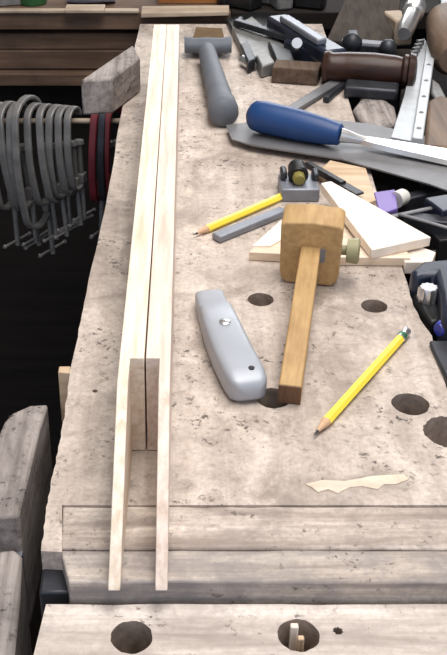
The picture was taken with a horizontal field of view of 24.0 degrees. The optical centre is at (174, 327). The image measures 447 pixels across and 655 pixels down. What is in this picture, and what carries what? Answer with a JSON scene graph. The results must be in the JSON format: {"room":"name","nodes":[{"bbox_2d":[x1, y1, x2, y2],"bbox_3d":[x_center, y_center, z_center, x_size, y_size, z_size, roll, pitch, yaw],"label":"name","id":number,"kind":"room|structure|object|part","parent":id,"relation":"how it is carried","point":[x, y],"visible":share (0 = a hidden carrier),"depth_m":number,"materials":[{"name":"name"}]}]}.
{"room":"woodworking workshop","nodes":[
{"label":"woodworking workshop","id":0,"kind":"room"},
{"bbox_3d":[0.000,0.299,1.956,7.000,0.040,7.000,0,32,0],"label":"floor","id":1,"kind":"structure","parent":0,"visible":0},
{"bbox_2d":[0,405,52,654],"bbox_3d":[-0.135,0.455,0.895,0.090,0.820,0.436,0,32,0],"label":"vise chop","id":2,"kind":"object","parent":1,"relation":"on","point":[26,471],"visible":0.88,"depth_m":0.70,"materials":[{"name":"grey wood"}]},
{"bbox_3d":[-0.119,0.157,0.701,0.043,0.050,0.045,0,32,0],"label":"iron plate","id":3,"kind":"part","parent":2,"relation":"part of","materials":[{"name":"metal"}]},
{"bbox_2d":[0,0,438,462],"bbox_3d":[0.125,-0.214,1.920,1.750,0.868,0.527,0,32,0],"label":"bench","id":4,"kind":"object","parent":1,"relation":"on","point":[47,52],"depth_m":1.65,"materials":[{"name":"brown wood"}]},
{"bbox_2d":[0,0,20,6],"bbox_3d":[-0.250,-0.497,1.535,0.050,0.040,0.060,-9,33,-15],"label":"box","id":5,"kind":"object","parent":4,"relation":"on","point":[3,3],"visible":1,"depth_m":1.52,"materials":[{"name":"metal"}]},
{"bbox_2d":[20,0,46,6],"bbox_3d":[-0.208,-0.499,1.522,0.050,0.058,0.050,0,32,0],"label":"plastic tub","id":6,"kind":"object","parent":4,"relation":"on","point":[30,3],"visible":1,"depth_m":1.52,"materials":[{"name":"green plastic"}]},
{"bbox_3d":[-0.401,-0.400,1.552,0.699,0.028,0.030,0,32,0],"label":"rail","id":7,"kind":"part","parent":4,"relation":"part of","materials":[{"name":"brown wood"}]},
{"bbox_3d":[-0.401,-0.424,1.541,0.699,0.023,0.030,0,32,0],"label":"rail","id":8,"kind":"part","parent":4,"relation":"part of","materials":[{"name":"brown wood"}]},
{"bbox_3d":[-0.127,-0.451,1.486,0.055,0.005,0.030,0,32,0],"label":"wood strip","id":9,"kind":"part","parent":4,"relation":"part of","materials":[{"name":"beige wood"}]},
{"bbox_2d":[67,0,115,2],"bbox_3d":[-0.122,-0.495,1.530,0.070,0.040,0.058,0,32,0],"label":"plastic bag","id":10,"kind":"object","parent":4,"relation":"on","point":[68,1],"visible":1,"depth_m":1.52,"materials":[{"name":"grey plastic"}]},
{"bbox_3d":[0.015,-0.448,1.489,0.127,0.006,0.039,-1,32,-2],"label":"cross strip","id":11,"kind":"part","parent":4,"relation":"part of","materials":[{"name":"beige wood"}]},
{"bbox_2d":[158,0,216,2],"bbox_3d":[0.026,-0.495,1.532,0.103,0.040,0.020,0,32,0],"label":"board","id":12,"kind":"object","parent":4,"relation":"on","point":[159,1],"visible":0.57,"depth_m":1.53,"materials":[{"name":"brown wood"}]},
{"bbox_2d":[217,0,261,10],"bbox_3d":[0.093,-0.486,1.517,0.060,0.040,0.082,-6,33,-10],"label":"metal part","id":13,"kind":"object","parent":4,"relation":"on","point":[247,5],"visible":0.99,"depth_m":1.50,"materials":[{"name":"black metal"}]},
{"bbox_2d":[262,0,292,10],"bbox_3d":[0.143,-0.491,1.519,0.059,0.046,0.076,0,32,0],"label":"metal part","id":14,"kind":"object","parent":4,"relation":"on","point":[279,5],"visible":0.87,"depth_m":1.50,"materials":[{"name":"metal"}]},
{"bbox_2d":[293,0,326,9],"bbox_3d":[0.189,-0.487,1.518,0.055,0.040,0.080,-16,35,-24],"label":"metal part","id":15,"kind":"object","parent":4,"relation":"on","point":[303,4],"visible":0.95,"depth_m":1.50,"materials":[{"name":"black metal"}]},
{"bbox_2d":[39,24,446,618],"bbox_3d":[0.324,0.198,1.237,0.801,0.893,1.066,0,32,0],"label":"workbench","id":16,"kind":"object","parent":1,"relation":"on","point":[264,508],"depth_m":0.70,"materials":[{"name":"brown wood"}]},
{"bbox_2d":[3,118,119,123],"bbox_3d":[-0.319,-0.262,1.334,0.563,0.007,0.007,0,32,0],"label":"hanging rod","id":17,"kind":"object","parent":16,"relation":"attached to","point":[73,120],"visible":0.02,"depth_m":1.33,"materials":[{"name":"brown wood"}]},
{"bbox_2d":[0,102,31,248],"bbox_3d":[-0.220,-0.197,1.376,0.019,0.205,0.067,16,36,24],"label":"clamp","id":18,"kind":"object","parent":17,"relation":"hanging from","point":[7,206],"visible":0.45,"depth_m":1.42,"materials":[{"name":"grey metal"}]},
{"bbox_3d":[-0.223,-0.219,1.355,0.010,0.144,0.053,10,31,19],"label":"frame","id":19,"kind":"part","parent":18,"relation":"part of","materials":[{"name":"metal"}]},
{"bbox_3d":[-0.215,-0.119,1.432,0.007,0.009,0.051,24,39,33],"label":"handle","id":20,"kind":"part","parent":18,"relation":"part of","materials":[{"name":"metal"}]},
{"bbox_2d":[0,101,47,249],"bbox_3d":[-0.201,-0.199,1.383,0.025,0.211,0.081,19,37,28],"label":"clamp","id":21,"kind":"object","parent":17,"relation":"hanging from","point":[3,107],"visible":0.7,"depth_m":1.35,"materials":[{"name":"grey metal"}]},
{"bbox_3d":[-0.207,-0.219,1.358,0.010,0.149,0.055,9,35,22],"label":"frame","id":22,"kind":"part","parent":21,"relation":"part of","materials":[{"name":"metal"}]},
{"bbox_3d":[-0.188,-0.120,1.442,0.007,0.013,0.053,25,40,34],"label":"handle","id":23,"kind":"part","parent":21,"relation":"part of","materials":[{"name":"metal"}]},
{"bbox_2d":[6,102,47,246],"bbox_3d":[-0.196,-0.199,1.378,0.018,0.203,0.070,17,36,25],"label":"clamp","id":24,"kind":"object","parent":17,"relation":"hanging from","point":[30,202],"visible":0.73,"depth_m":1.35,"materials":[{"name":"grey metal"}]},
{"bbox_3d":[-0.200,-0.220,1.356,0.010,0.143,0.052,11,33,19],"label":"frame","id":25,"kind":"part","parent":24,"relation":"part of","materials":[{"name":"metal"}]},
{"bbox_3d":[-0.190,-0.123,1.436,0.007,0.010,0.051,25,40,34],"label":"handle","id":26,"kind":"part","parent":24,"relation":"part of","materials":[{"name":"metal"}]},
{"bbox_2d":[11,95,66,257],"bbox_3d":[-0.182,-0.193,1.381,0.022,0.232,0.090,17,36,25],"label":"clamp","id":27,"kind":"object","parent":17,"relation":"hanging from","point":[47,217],"visible":0.84,"depth_m":1.34,"materials":[{"name":"grey metal"}]},
{"bbox_3d":[-0.186,-0.211,1.361,0.010,0.180,0.073,11,34,22],"label":"frame","id":28,"kind":"part","parent":27,"relation":"part of","materials":[{"name":"metal"}]},
{"bbox_3d":[-0.170,-0.109,1.452,0.007,0.011,0.051,26,40,35],"label":"handle","id":29,"kind":"part","parent":27,"relation":"part of","materials":[{"name":"metal"}]},
{"bbox_2d":[23,102,63,242],"bbox_3d":[-0.171,-0.201,1.375,0.024,0.195,0.068,20,37,29],"label":"clamp","id":30,"kind":"object","parent":17,"relation":"hanging from","point":[31,107],"visible":0.68,"depth_m":1.34,"materials":[{"name":"grey metal"}]},
{"bbox_3d":[-0.175,-0.221,1.354,0.010,0.137,0.050,10,32,23],"label":"frame","id":31,"kind":"part","parent":30,"relation":"part of","materials":[{"name":"metal"}]},
{"bbox_3d":[-0.161,-0.127,1.428,0.007,0.010,0.049,27,41,36],"label":"handle","id":32,"kind":"part","parent":30,"relation":"part of","materials":[{"name":"metal"}]},
{"bbox_2d":[35,103,79,239],"bbox_3d":[-0.158,-0.202,1.372,0.028,0.186,0.063,19,37,28],"label":"clamp","id":33,"kind":"object","parent":17,"relation":"hanging from","point":[41,109],"visible":0.77,"depth_m":1.34,"materials":[{"name":"grey metal"}]},
{"bbox_3d":[-0.161,-0.222,1.352,0.010,0.131,0.048,7,30,20],"label":"frame","id":34,"kind":"part","parent":33,"relation":"part of","materials":[{"name":"metal"}]},
{"bbox_3d":[-0.146,-0.130,1.419,0.007,0.009,0.047,24,39,33],"label":"handle","id":35,"kind":"part","parent":33,"relation":"part of","materials":[{"name":"metal"}]},
{"bbox_2d":[45,104,77,231],"bbox_3d":[-0.148,-0.206,1.372,0.018,0.178,0.061,19,37,27],"label":"clamp","id":36,"kind":"object","parent":17,"relation":"hanging from","point":[52,109],"visible":0.72,"depth_m":1.34,"materials":[{"name":"grey metal"}]},
{"bbox_3d":[-0.151,-0.225,1.353,0.010,0.125,0.046,12,33,22],"label":"frame","id":37,"kind":"part","parent":36,"relation":"part of","materials":[{"name":"metal"}]},
{"bbox_3d":[-0.142,-0.139,1.421,0.045,0.009,0.007,-28,41,-36],"label":"handle","id":38,"kind":"part","parent":36,"relation":"part of","materials":[{"name":"metal"}]},
{"bbox_2d":[54,105,93,227],"bbox_3d":[-0.135,-0.208,1.369,0.022,0.169,0.058,21,38,30],"label":"clamp","id":39,"kind":"object","parent":17,"relation":"hanging from","point":[59,113],"visible":0.84,"depth_m":1.35,"materials":[{"name":"grey metal"}]},
{"bbox_3d":[-0.139,-0.226,1.351,0.010,0.119,0.044,11,32,23],"label":"frame","id":40,"kind":"part","parent":39,"relation":"part of","materials":[{"name":"metal"}]},
{"bbox_3d":[-0.127,-0.144,1.415,0.043,0.009,0.007,-27,41,-36],"label":"handle","id":41,"kind":"part","parent":39,"relation":"part of","materials":[{"name":"metal"}]},
{"bbox_2d":[64,106,95,221],"bbox_3d":[-0.127,-0.212,1.369,0.017,0.161,0.056,16,36,24],"label":"clamp","id":42,"kind":"object","parent":17,"relation":"hanging from","point":[82,175],"visible":1,"depth_m":1.35,"materials":[{"name":"grey metal"}]},
{"bbox_3d":[-0.130,-0.229,1.351,0.010,0.113,0.041,10,33,18],"label":"frame","id":43,"kind":"part","parent":42,"relation":"part of","materials":[{"name":"metal"}]},
{"bbox_3d":[-0.122,-0.152,1.414,0.007,0.008,0.042,26,41,35],"label":"handle","id":44,"kind":"part","parent":42,"relation":"part of","materials":[{"name":"metal"}]},
{"bbox_2d":[88,114,103,238],"bbox_3d":[-0.101,-0.204,1.379,0.024,0.194,0.071,8,33,12],"label":"clamp","id":45,"kind":"object","parent":17,"relation":"hanging from","point":[93,187],"visible":0.44,"depth_m":1.34,"materials":[{"name":"metal"}]},
{"bbox_3d":[-0.101,-0.134,1.435,0.007,0.010,0.051,19,37,27],"label":"handle","id":46,"kind":"part","parent":45,"relation":"part of","materials":[{"name":"metal"}]},
{"bbox_3d":[-0.100,-0.225,1.354,0.010,0.134,0.053,10,33,11],"label":"frame","id":47,"kind":"part","parent":45,"relation":"part of","materials":[{"name":"red metal"}]},
{"bbox_2d":[97,114,113,238],"bbox_3d":[-0.089,-0.203,1.378,0.020,0.193,0.069,8,33,9],"label":"clamp","id":48,"kind":"object","parent":17,"relation":"hanging from","point":[101,118],"visible":0.45,"depth_m":1.33,"materials":[{"name":"black metal"}]},
{"bbox_3d":[-0.090,-0.224,1.354,0.010,0.132,0.051,8,33,9],"label":"frame","id":49,"kind":"part","parent":48,"relation":"part of","materials":[{"name":"metal"}]},
{"bbox_2d":[105,106,121,195],"bbox_3d":[-0.080,-0.207,1.381,0.021,0.193,0.076,9,33,15],"label":"clamp","id":50,"kind":"object","parent":17,"relation":"hanging from","point":[108,117],"visible":0.29,"depth_m":1.33,"materials":[{"name":"metal"}]},
{"bbox_2d":[58,366,70,421],"bbox_3d":[-0.079,0.049,0.764,0.009,0.045,0.009,0,32,0],"label":"wooden peg","id":51,"kind":"object","parent":16,"relation":"attached to","point":[64,371],"visible":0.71,"depth_m":0.76,"materials":[{"name":"beige wood"}]},
{"bbox_2d":[81,46,140,114],"bbox_3d":[-0.063,-0.284,1.209,0.032,0.043,0.133,13,34,20],"label":"wooden block","id":52,"kind":"object","parent":16,"relation":"on","point":[105,90],"visible":1,"depth_m":1.17,"materials":[{"name":"grey wood"}]},
{"bbox_2d":[108,25,166,590],"bbox_3d":[-0.022,-0.106,0.894,0.016,0.071,0.821,0,32,1],"label":"batten","id":53,"kind":"object","parent":16,"relation":"on","point":[131,397],"visible":0.92,"depth_m":0.67,"materials":[{"name":"beige wood"}]},
{"bbox_2d":[146,25,178,590],"bbox_3d":[-0.007,-0.106,0.894,0.015,0.071,0.821,0,32,1],"label":"batten","id":54,"kind":"object","parent":16,"relation":"on","point":[159,350],"visible":1,"depth_m":0.69,"materials":[{"name":"beige wood"}]},
{"bbox_2d":[184,27,238,126],"bbox_3d":[0.042,-0.321,1.275,0.060,0.033,0.352,0,32,0],"label":"hammer","id":55,"kind":"object","parent":16,"relation":"on","point":[207,42],"visible":0.99,"depth_m":1.22,"materials":[{"name":"grey metal"}]},
{"bbox_3d":[0.043,-0.384,1.387,0.045,0.008,0.094,0,32,0],"label":"blade","id":56,"kind":"part","parent":55,"relation":"part of","materials":[{"name":"brown wood"}]},
{"bbox_2d":[195,288,266,400],"bbox_3d":[0.036,0.006,0.761,0.030,0.022,0.140,-6,32,-9],"label":"utility knife","id":57,"kind":"object","parent":16,"relation":"on","point":[236,364],"visible":1,"depth_m":0.73,"materials":[{"name":"grey metal"}]},
{"bbox_2d":[193,193,282,234],"bbox_3d":[0.058,-0.102,0.949,0.117,0.007,0.008,-26,41,-35],"label":"pencil","id":58,"kind":"object","parent":16,"relation":"on","point":[277,198],"visible":1,"depth_m":0.95,"materials":[{"name":"yellow paint"}]},
{"bbox_2d":[34,604,446,654],"bbox_3d":[0.112,0.515,0.765,0.376,0.816,0.067,0,32,0],"label":"vise jaw","id":59,"kind":"object","parent":16,"relation":"attached to","point":[65,629],"visible":0.99,"depth_m":0.56,"materials":[{"name":"brown wood"}]},
{"bbox_2d":[288,623,303,651],"bbox_3d":[0.066,0.188,0.579,0.005,0.064,0.010,-17,36,-25],"label":"plug","id":60,"kind":"object","parent":59,"relation":"attached to","point":[296,642],"visible":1,"depth_m":0.56,"materials":[{"name":"brown wood"}]},
{"bbox_2d":[212,207,283,242],"bbox_3d":[0.067,-0.092,0.933,0.083,0.006,0.011,-24,39,-33],"label":"bar","id":61,"kind":"object","parent":16,"relation":"on","point":[222,235],"visible":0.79,"depth_m":0.93,"materials":[{"name":"grey metal"}]},
{"bbox_2d":[238,41,273,76],"bbox_3d":[0.098,-0.337,1.316,0.037,0.016,0.102,-9,33,-14],"label":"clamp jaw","id":62,"kind":"object","parent":16,"relation":"on","point":[264,63],"visible":0.94,"depth_m":1.29,"materials":[{"name":"metal"}]},
{"bbox_2d":[232,17,283,57],"bbox_3d":[0.103,-0.375,1.381,0.059,0.012,0.198,-7,33,-12],"label":"iron","id":63,"kind":"object","parent":16,"relation":"on","point":[258,42],"visible":0.46,"depth_m":1.37,"materials":[{"name":"grey metal"}]},
{"bbox_2d":[226,13,301,41],"bbox_3d":[0.139,-0.407,1.436,0.159,0.008,0.099,25,40,34],"label":"plate","id":64,"kind":"object","parent":16,"relation":"on","point":[261,18],"visible":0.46,"depth_m":1.47,"materials":[{"name":"metal"}]},
{"bbox_2d":[233,16,285,40],"bbox_3d":[0.114,-0.391,1.390,0.025,0.018,0.131,-19,37,-27],"label":"lever","id":65,"kind":"object","parent":64,"relation":"on","point":[239,22],"visible":0.84,"depth_m":1.39,"materials":[{"name":"grey metal"}]},
{"bbox_2d":[271,59,321,84],"bbox_3d":[0.147,-0.307,1.265,0.056,0.020,0.031,6,33,10],"label":"block","id":66,"kind":"object","parent":16,"relation":"on","point":[283,71],"visible":0.99,"depth_m":1.25,"materials":[{"name":"brown wood"}]},
{"bbox_2d":[278,159,319,200],"bbox_3d":[0.117,-0.139,0.987,0.037,0.030,0.036,0,32,0],"label":"guide","id":67,"kind":"object","parent":16,"relation":"on","point":[297,185],"visible":1,"depth_m":0.98,"materials":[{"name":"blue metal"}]},
{"bbox_3d":[0.115,-0.139,0.979,0.012,0.013,0.010,0,32,0],"label":"knob","id":68,"kind":"part","parent":67,"relation":"part of","materials":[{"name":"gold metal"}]},
{"bbox_2d":[267,14,345,62],"bbox_3d":[0.163,-0.364,1.335,0.088,0.042,0.162,0,32,0],"label":"plane","id":69,"kind":"object","parent":16,"relation":"on","point":[302,43],"visible":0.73,"depth_m":1.30,"materials":[{"name":"metal"}]},
{"bbox_2d":[289,80,340,109],"bbox_3d":[0.163,-0.269,1.216,0.014,0.005,0.126,19,37,28],"label":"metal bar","id":70,"kind":"object","parent":16,"relation":"on","point":[321,91],"visible":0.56,"depth_m":1.21,"materials":[{"name":"grey metal"}]},
{"bbox_2d":[278,204,360,404],"bbox_3d":[0.103,-0.028,0.777,0.062,0.063,0.209,6,32,9],"label":"gauge","id":71,"kind":"object","parent":16,"relation":"on","point":[311,247],"visible":1,"depth_m":0.81,"materials":[{"name":"brown wood"}]},
{"bbox_3d":[0.077,0.045,0.705,0.015,0.015,0.003,6,32,9],"label":"stem","id":72,"kind":"part","parent":71,"relation":"part of","materials":[{"name":"brown wood"}]},
{"bbox_3d":[0.096,-0.020,0.784,0.016,0.042,0.207,6,32,9],"label":"stem","id":73,"kind":"part","parent":71,"relation":"part of","materials":[{"name":"brown wood"}]},
{"bbox_2d":[249,221,410,265],"bbox_3d":[0.129,-0.076,0.906,0.133,0.008,0.083,0,32,0],"label":"wood offcut","id":74,"kind":"object","parent":16,"relation":"on","point":[272,253],"visible":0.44,"depth_m":0.88,"materials":[{"name":"beige wood"}]},
{"bbox_2d":[252,221,280,246],"bbox_3d":[0.087,-0.079,0.902,0.017,0.001,0.057,17,36,25],"label":"wood sliver","id":75,"kind":"object","parent":74,"relation":"on","point":[273,236],"visible":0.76,"depth_m":0.90,"materials":[{"name":"white wood"}]},
{"bbox_2d":[321,181,430,258],"bbox_3d":[0.164,-0.098,0.920,0.058,0.014,0.121,-13,34,-20],"label":"wedge","id":76,"kind":"object","parent":74,"relation":"on","point":[380,233],"visible":0.99,"depth_m":0.90,"materials":[{"name":"white wood"}]},
{"bbox_2d":[323,81,345,102],"bbox_3d":[0.193,-0.285,1.241,0.019,0.010,0.101,9,33,14],"label":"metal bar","id":77,"kind":"object","parent":16,"relation":"on","point":[340,86],"visible":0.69,"depth_m":1.22,"materials":[{"name":"black metal"}]},
{"bbox_3d":[0.192,-0.185,1.074,0.294,0.002,0.123,20,37,29],"label":"saw blade","id":78,"kind":"part","parent":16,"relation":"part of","materials":[{"name":"silver metal"}]},
{"bbox_2d":[246,101,446,164],"bbox_3d":[0.199,-0.195,1.057,0.268,0.035,0.045,14,35,21],"label":"chisel","id":79,"kind":"object","parent":16,"relation":"on","point":[264,117],"visible":1,"depth_m":1.06,"materials":[{"name":"blue plastic"}]},
{"bbox_3d":[0.123,-0.210,1.081,0.102,0.035,0.034,16,35,23],"label":"handle","id":80,"kind":"part","parent":79,"relation":"part of","materials":[{"name":"blue plastic"}]},
{"bbox_3d":[0.258,-0.175,1.045,0.148,0.009,0.042,17,36,25],"label":"blade","id":81,"kind":"part","parent":79,"relation":"part of","materials":[{"name":"metal"}]},
{"bbox_2d":[319,160,375,205],"bbox_3d":[0.164,-0.136,1.004,0.048,0.006,0.110,0,32,0],"label":"wood offcut","id":82,"kind":"object","parent":16,"relation":"on","point":[356,176],"visible":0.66,"depth_m":1.01,"materials":[{"name":"beige wood"}]},
{"bbox_2d":[305,161,363,195],"bbox_3d":[0.150,-0.142,0.999,0.009,0.006,0.081,-18,36,-26],"label":"knife","id":83,"kind":"object","parent":82,"relation":"on","point":[323,173],"visible":0.77,"depth_m":0.99,"materials":[{"name":"black metal"}]},
{"bbox_3d":[0.144,-0.147,1.007,0.007,0.006,0.057,-18,36,-26],"label":"handle","id":84,"kind":"part","parent":83,"relation":"part of","materials":[{"name":"black metal"}]},
{"bbox_3d":[0.164,-0.129,0.978,0.009,0.002,0.025,-18,36,-26],"label":"blade","id":85,"kind":"part","parent":83,"relation":"part of","materials":[{"name":"metal"}]},
{"bbox_2d":[314,327,410,434],"bbox_3d":[0.131,0.036,0.729,0.008,0.008,0.151,19,37,28],"label":"pencil","id":86,"kind":"object","parent":16,"relation":"on","point":[401,337],"visible":1,"depth_m":0.72,"materials":[{"name":"yellow paint"}]},
{"bbox_2d":[328,0,400,44],"bbox_3d":[0.256,-0.417,1.417,0.083,0.050,0.140,8,33,13],"label":"board","id":87,"kind":"object","parent":16,"relation":"on","point":[368,17],"visible":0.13,"depth_m":1.41,"materials":[{"name":"brown wood"}]},
{"bbox_3d":[0.230,-0.333,1.317,0.113,0.078,0.270,0,32,0],"label":"turned handle","id":88,"kind":"part","parent":16,"relation":"part of","materials":[{"name":"brown wood"}]},
{"bbox_3d":[0.239,-0.287,1.270,0.068,0.050,0.132,6,33,10],"label":"frame","id":89,"kind":"part","parent":16,"relation":"part of","materials":[{"name":"metal"}]},
{"bbox_2d":[353,99,396,128],"bbox_3d":[0.225,-0.228,1.185,0.048,0.034,0.098,0,32,0],"label":"chunk","id":90,"kind":"object","parent":16,"relation":"on","point":[369,111],"visible":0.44,"depth_m":1.17,"materials":[{"name":"beige wood"}]},
{"bbox_2d":[374,190,397,214],"bbox_3d":[0.196,-0.101,0.985,0.020,0.038,0.056,3,32,5],"label":"card","id":91,"kind":"object","parent":16,"relation":"on","point":[386,201],"visible":0.38,"depth_m":0.97,"materials":[{"name":"purple paper"}]},
{"bbox_2d":[385,10,411,45],"bbox_3d":[0.299,-0.404,1.417,0.026,0.035,0.050,-6,33,-10],"label":"block","id":92,"kind":"object","parent":16,"relation":"on","point":[394,17],"visible":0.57,"depth_m":1.40,"materials":[{"name":"brown wood"}]},
{"bbox_3d":[0.219,-0.122,1.016,0.019,0.041,0.062,10,33,15],"label":"white cap","id":93,"kind":"part","parent":16,"relation":"part of","materials":[{"name":"white plastic"}]},
{"bbox_2d":[397,0,425,39],"bbox_3d":[0.311,-0.414,1.363,0.028,0.040,0.161,10,33,16],"label":"chrome rod","id":94,"kind":"object","parent":16,"relation":"on","point":[413,11],"visible":1,"depth_m":1.32,"materials":[{"name":"metal"}]},
{"bbox_2d":[391,39,433,143],"bbox_3d":[0.283,-0.275,1.243,0.036,0.057,0.391,8,33,12],"label":"rasp","id":95,"kind":"object","parent":16,"relation":"on","point":[409,126],"visible":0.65,"depth_m":1.17,"materials":[{"name":"grey metal"}]},
{"bbox_3d":[0.293,-0.286,1.225,0.011,0.009,0.378,8,33,12],"label":"rail","id":96,"kind":"part","parent":95,"relation":"part of","materials":[{"name":"grey metal"}]},
{"bbox_2d":[402,247,435,273],"bbox_3d":[0.204,-0.057,0.883,0.031,0.012,0.028,0,32,0],"label":"wood offcut","id":97,"kind":"object","parent":16,"relation":"on","point":[418,256],"visible":0.7,"depth_m":0.87,"materials":[{"name":"beige wood"}]},
{"bbox_2d":[404,250,435,286],"bbox_3d":[0.211,-0.050,0.911,0.032,0.028,0.022,0,32,0],"label":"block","id":98,"kind":"object","parent":16,"relation":"on","point":[407,276],"visible":0.07,"depth_m":0.90,"materials":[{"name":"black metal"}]},
{"bbox_2d":[397,187,444,221],"bbox_3d":[0.250,-0.121,1.023,0.100,0.030,0.012,-17,36,-25],"label":"bar","id":99,"kind":"object","parent":16,"relation":"on","point":[417,198],"visible":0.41,"depth_m":1.00,"materials":[{"name":"black metal"}]},
{"bbox_2d":[409,260,446,340],"bbox_3d":[0.214,-0.008,0.822,0.052,0.050,0.113,0,32,0],"label":"clamp","id":100,"kind":"object","parent":16,"relation":"on","point":[428,281],"visible":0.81,"depth_m":0.82,"materials":[{"name":"metal"}]},
{"bbox_3d":[0.211,-0.003,0.789,0.035,0.014,0.014,-16,36,-24],"label":"handle","id":101,"kind":"part","parent":100,"relation":"part of","materials":[{"name":"blue plastic"}]},
{"bbox_2d":[419,96,446,185],"bbox_3d":[0.297,-0.202,1.138,0.055,0.046,0.159,7,33,11],"label":"block","id":102,"kind":"object","parent":16,"relation":"on","point":[435,132],"visible":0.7,"depth_m":1.12,"materials":[{"name":"brown wood"}]},
{"bbox_2d":[420,183,446,194],"bbox_3d":[0.267,-0.128,1.022,0.057,0.030,0.010,10,33,16],"label":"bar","id":103,"kind":"object","parent":16,"relation":"on","point":[422,186],"visible":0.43,"depth_m":1.02,"materials":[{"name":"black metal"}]},
{"bbox_2d":[423,234,446,260],"bbox_3d":[0.255,-0.077,0.955,0.050,0.026,0.030,-7,33,-12],"label":"bar","id":104,"kind":"object","parent":16,"relation":"on","point":[438,242],"visible":0.53,"depth_m":0.94,"materials":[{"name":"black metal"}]},
{"bbox_2d":[404,213,446,234],"bbox_3d":[0.239,-0.092,0.946,0.063,0.014,0.016,6,32,9],"label":"bar","id":105,"kind":"object","parent":104,"relation":"on","point":[424,228],"visible":0.61,"depth_m":0.94,"materials":[{"name":"black metal"}]},
{"bbox_2d":[398,213,446,229],"bbox_3d":[0.230,-0.091,0.926,0.074,0.003,0.004,21,38,30],"label":"bar","id":106,"kind":"object","parent":105,"relation":"on","point":[399,214],"visible":1,"depth_m":0.93,"materials":[{"name":"metal"}]},
{"bbox_2d":[423,195,446,216],"bbox_3d":[0.259,-0.108,0.966,0.051,0.020,0.030,-11,34,-16],"label":"bar","id":107,"kind":"object","parent":16,"relation":"on","point":[438,204],"visible":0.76,"depth_m":0.96,"materials":[{"name":"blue metal"}]},
{"bbox_2d":[392,206,432,217],"bbox_3d":[0.231,-0.108,0.957,0.092,0.003,0.005,-13,34,-20],"label":"bar","id":108,"kind":"object","parent":107,"relation":"on","point":[429,208],"visible":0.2,"depth_m":0.95,"materials":[{"name":"metal"}]},
{"bbox_2d":[426,2,446,74],"bbox_3d":[0.348,-0.368,1.334,0.056,0.059,0.150,4,32,6],"label":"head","id":109,"kind":"object","parent":16,"relation":"on","point":[436,20],"visible":0.98,"depth_m":1.30},
{"bbox_2d":[429,80,444,100],"bbox_3d":[0.304,-0.256,1.228,0.016,0.043,0.087,0,32,0],"label":"scrap","id":110,"kind":"object","parent":16,"relation":"on","point":[436,90],"visible":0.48,"depth_m":1.22,"materials":[{"name":"wood"}]},
{"bbox_2d":[429,341,446,381],"bbox_3d":[0.197,0.031,0.739,0.018,0.004,0.077,-1,32,-2],"label":"strap","id":111,"kind":"object","parent":16,"relation":"on","point":[439,348],"visible":1,"depth_m":0.76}
]}

